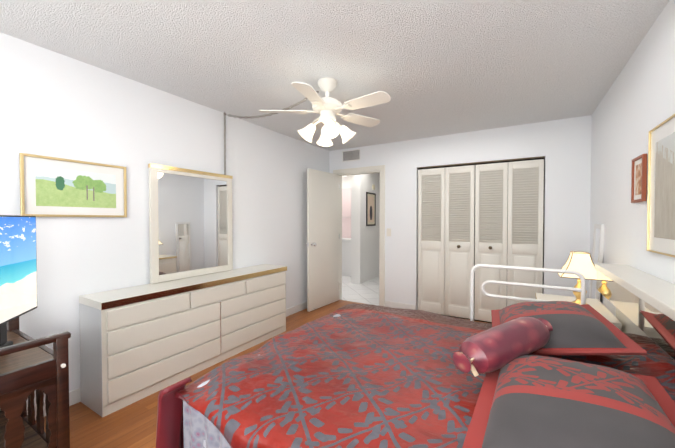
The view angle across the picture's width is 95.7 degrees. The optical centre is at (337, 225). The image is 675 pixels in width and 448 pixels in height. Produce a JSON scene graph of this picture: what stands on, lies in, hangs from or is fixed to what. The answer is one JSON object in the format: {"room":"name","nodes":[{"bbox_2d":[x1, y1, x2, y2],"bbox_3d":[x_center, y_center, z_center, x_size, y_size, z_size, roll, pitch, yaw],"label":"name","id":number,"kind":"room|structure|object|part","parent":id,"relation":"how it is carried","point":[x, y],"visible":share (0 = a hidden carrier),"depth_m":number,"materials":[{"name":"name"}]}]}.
{"room":"bedroom","nodes":[
{"label":"bedroom","id":0,"kind":"room"},
{"bbox_2d":[0,32,328,407],"bbox_3d":[-1.582,0.036,2.751,0.120,2.440,5.440,1,1,31],"label":"wall","id":1,"kind":"structure","parent":0,"point":[55,104],"depth_m":2.40,"materials":[{"name":"white paint"}]},
{"bbox_2d":[19,153,126,216],"bbox_3d":[-1.837,-0.259,2.175,0.022,0.400,0.600,1,1,31],"label":"landscape picture","id":2,"kind":"object","parent":1,"relation":"attached to","point":[55,187],"visible":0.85,"depth_m":2.13,"materials":[{"name":"multicoloured paper"}]},
{"bbox_2d":[35,166,115,207],"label":"art","id":3,"kind":"object","parent":2,"relation":"attached to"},
{"bbox_2d":[27,302,306,419],"bbox_3d":[-1.492,1.206,2.786,0.018,0.100,5.318,1,1,31],"label":"baseboard","id":4,"kind":"structure","parent":1,"relation":"attached to","point":[75,396],"depth_m":2.18,"materials":[{"name":"white"}]},
{"bbox_2d":[35,276,491,447],"bbox_3d":[-0.241,1.287,3.921,5.960,0.100,8.790,1,1,31],"label":"floor","id":5,"kind":"structure","parent":0,"point":[133,425],"depth_m":2.04,"materials":[{"name":"brown wood"}]},
{"bbox_2d":[0,317,70,447],"bbox_3d":[-1.827,0.897,1.256,0.774,0.770,0.930,1,1,31],"label":"tv stand","id":6,"kind":"object","parent":5,"relation":"on","point":[29,365],"visible":0.94,"depth_m":1.41,"materials":[{"name":"brown wood"}]},
{"bbox_2d":[0,215,36,347],"bbox_3d":[-1.594,0.288,1.334,0.772,0.670,0.606,1,1,31],"label":"tv","id":7,"kind":"object","parent":6,"relation":"on","point":[18,275],"visible":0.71,"depth_m":1.60,"materials":[{"name":"black plastic"}]},
{"bbox_2d":[79,264,286,416],"bbox_3d":[-1.215,0.872,2.883,0.355,0.765,1.848,1,1,31],"label":"dresser","id":8,"kind":"object","parent":5,"relation":"on","point":[139,342],"visible":1,"depth_m":2.39,"materials":[{"name":"white paint"}]},
{"bbox_2d":[148,163,232,283],"bbox_3d":[-1.360,-0.019,2.934,0.040,1.010,0.849,1,1,31],"label":"dresser mirror","id":9,"kind":"object","parent":8,"relation":"on","point":[190,224],"visible":1,"depth_m":2.86,"materials":[{"name":"white paint"}]},
{"bbox_2d":[342,238,350,276],"bbox_3d":[0.127,0.747,7.437,0.870,0.860,0.515,1,1,31],"label":"bathroom vanity","id":10,"kind":"object","parent":5,"relation":"on","point":[346,256],"visible":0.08,"depth_m":7.10,"materials":[{"name":"white"}]},
{"bbox_2d":[156,263,674,447],"bbox_3d":[0.496,0.782,1.490,1.959,0.992,2.658,1,1,31],"label":"bed","id":11,"kind":"object","parent":5,"relation":"on","point":[533,373],"visible":1,"depth_m":1.21,"materials":[{"name":"red fabric"}]},
{"bbox_3d":[0.522,0.810,1.503,1.785,0.265,1.540,1,1,31],"label":"mattress","id":12,"kind":"part","parent":11,"relation":"part of","materials":[{"name":"red fabric"}]},
{"bbox_3d":[1.261,0.774,2.080,0.670,0.987,0.030,1,1,31],"label":"assist rail","id":13,"kind":"part","parent":11,"relation":"part of","materials":[{"name":"white metal"}]},
{"bbox_3d":[1.257,0.790,1.034,0.184,0.992,2.658,1,1,31],"label":"headboard","id":14,"kind":"part","parent":11,"relation":"part of","materials":[{"name":"white paint"}]},
{"bbox_2d":[535,293,621,330],"bbox_3d":[1.815,0.943,2.386,0.451,0.640,0.708,1,1,31],"label":"nightstand","id":15,"kind":"object","parent":5,"relation":"on","point":[597,305],"visible":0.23,"depth_m":2.46,"materials":[{"name":"white paint"}]},
{"bbox_2d":[558,251,596,303],"bbox_3d":[1.893,0.415,2.389,0.271,0.412,0.271,1,1,31],"label":"table lamp","id":16,"kind":"object","parent":15,"relation":"on","point":[582,263],"visible":0.58,"depth_m":2.33,"materials":[{"name":"beige fabric"}]},
{"bbox_2d":[589,224,603,300],"bbox_3d":[2.468,0.621,2.929,0.085,1.260,0.310,1,1,31],"label":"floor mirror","id":17,"kind":"object","parent":5,"relation":"on","point":[598,250],"visible":0.42,"depth_m":2.88,"materials":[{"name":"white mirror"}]},
{"bbox_2d":[0,0,668,150],"bbox_3d":[-0.058,-1.219,1.886,3.600,0.100,5.560,1,1,31],"label":"ceiling","id":18,"kind":"structure","parent":0,"point":[433,68],"depth_m":2.06,"materials":[{"name":"white paint"}]},
{"bbox_2d":[223,77,390,174],"bbox_3d":[-0.419,-0.852,2.700,1.884,0.663,1.072,1,1,31],"label":"ceiling fan","id":19,"kind":"object","parent":18,"relation":"hanging from","point":[327,108],"visible":1,"depth_m":2.45,"materials":[{"name":"white"}]},
{"bbox_3d":[-0.669,-0.855,2.892,1.257,0.663,0.062,1,1,31],"label":"cord","id":20,"kind":"part","parent":19,"relation":"part of","materials":[{"name":"silver metal"}]},
{"bbox_2d":[342,175,350,237],"bbox_3d":[0.031,-0.051,7.845,2.070,2.440,0.100,1,1,31],"label":"wall","id":21,"kind":"structure","parent":0,"point":[346,180],"depth_m":7.67,"materials":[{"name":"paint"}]},
{"bbox_2d":[350,173,379,283],"bbox_3d":[0.664,-0.032,6.743,0.210,2.440,1.140,1,1,31],"label":"wall","id":22,"kind":"structure","parent":0,"point":[364,246],"depth_m":6.41,"materials":[{"name":"white paint"}]},
{"bbox_2d":[366,192,375,225],"bbox_3d":[0.734,-0.351,6.685,0.020,0.720,0.460,1,1,31],"label":"framed picture","id":23,"kind":"object","parent":22,"relation":"attached to","point":[370,209],"visible":0.98,"depth_m":6.67,"materials":[{"name":"grey"}]},
{"bbox_2d":[368,196,373,221],"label":"art","id":24,"kind":"object","parent":23,"relation":"attached to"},
{"bbox_2d":[329,115,591,322],"bbox_3d":[0.438,0.005,5.149,5.840,2.460,0.750,1,1,31],"label":"wall","id":25,"kind":"structure","parent":0,"point":[563,146],"depth_m":3.78,"materials":[{"name":"white paint"}]},
{"bbox_2d":[306,168,339,311],"bbox_3d":[-0.201,0.205,4.627,0.176,2.022,0.767,1,1,34],"label":"door leaf","id":26,"kind":"structure","parent":25,"relation":"in","point":[322,245],"depth_m":4.56,"materials":[{"name":"white wood"}]},
{"bbox_2d":[342,149,359,161],"bbox_3d":[0.216,-1.102,4.819,0.320,0.175,0.009,1,1,31],"label":"air vent","id":27,"kind":"object","parent":25,"relation":"in","point":[350,155],"visible":1,"depth_m":4.82,"materials":[{"name":"white metal"}]},
{"bbox_2d":[387,228,390,235],"bbox_3d":[0.756,0.104,4.514,0.070,0.115,0.014,1,1,31],"label":"light switch","id":28,"kind":"object","parent":25,"relation":"attached to","point":[388,231],"visible":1,"depth_m":4.51,"materials":[{"name":"white plastic"}]},
{"bbox_2d":[385,301,415,309],"bbox_3d":[0.907,1.178,4.442,0.463,0.100,0.014,1,1,31],"label":"baseboard","id":29,"kind":"structure","parent":25,"relation":"attached to","point":[387,303],"depth_m":4.44,"materials":[{"name":"white wood"}]},
{"bbox_2d":[333,156,544,305],"bbox_3d":[1.197,0.170,4.330,2.867,2.120,0.156,1,1,31],"label":"door frame","id":30,"kind":"structure","parent":25,"relation":"attached to","point":[360,171],"depth_m":4.58,"materials":[{"name":"white wood"}]},
{"bbox_2d":[418,158,544,321],"bbox_3d":[1.770,0.218,3.952,1.492,2.023,0.074,1,1,31],"label":"closet doors","id":31,"kind":"structure","parent":25,"relation":"in","point":[471,216],"depth_m":3.93,"materials":[{"name":"white wood"}]},
{"bbox_2d":[589,0,674,316],"bbox_3d":[1.435,0.066,1.014,0.120,2.440,5.560,1,1,31],"label":"wall","id":32,"kind":"structure","parent":0,"point":[636,105],"depth_m":2.12,"materials":[{"name":"white paint"}]},
{"bbox_2d":[631,154,646,202],"bbox_3d":[1.901,-0.290,1.929,0.020,0.285,0.215,1,1,31],"label":"picture","id":33,"kind":"object","parent":32,"relation":"attached to","point":[639,180],"visible":0.98,"depth_m":1.92,"materials":[{"name":"brown wood"}]},
{"bbox_2d":[635,163,641,194],"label":"art","id":34,"kind":"object","parent":33,"relation":"attached to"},
{"bbox_2d":[647,114,674,257],"bbox_3d":[1.537,-0.189,1.321,0.018,0.690,1.040,1,1,31],"label":"framed picture","id":35,"kind":"object","parent":32,"relation":"attached to","point":[661,197],"visible":1,"depth_m":1.61,"materials":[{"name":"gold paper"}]},
{"bbox_2d":[654,132,674,239],"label":"art","id":36,"kind":"object","parent":35,"relation":"attached to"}
]}

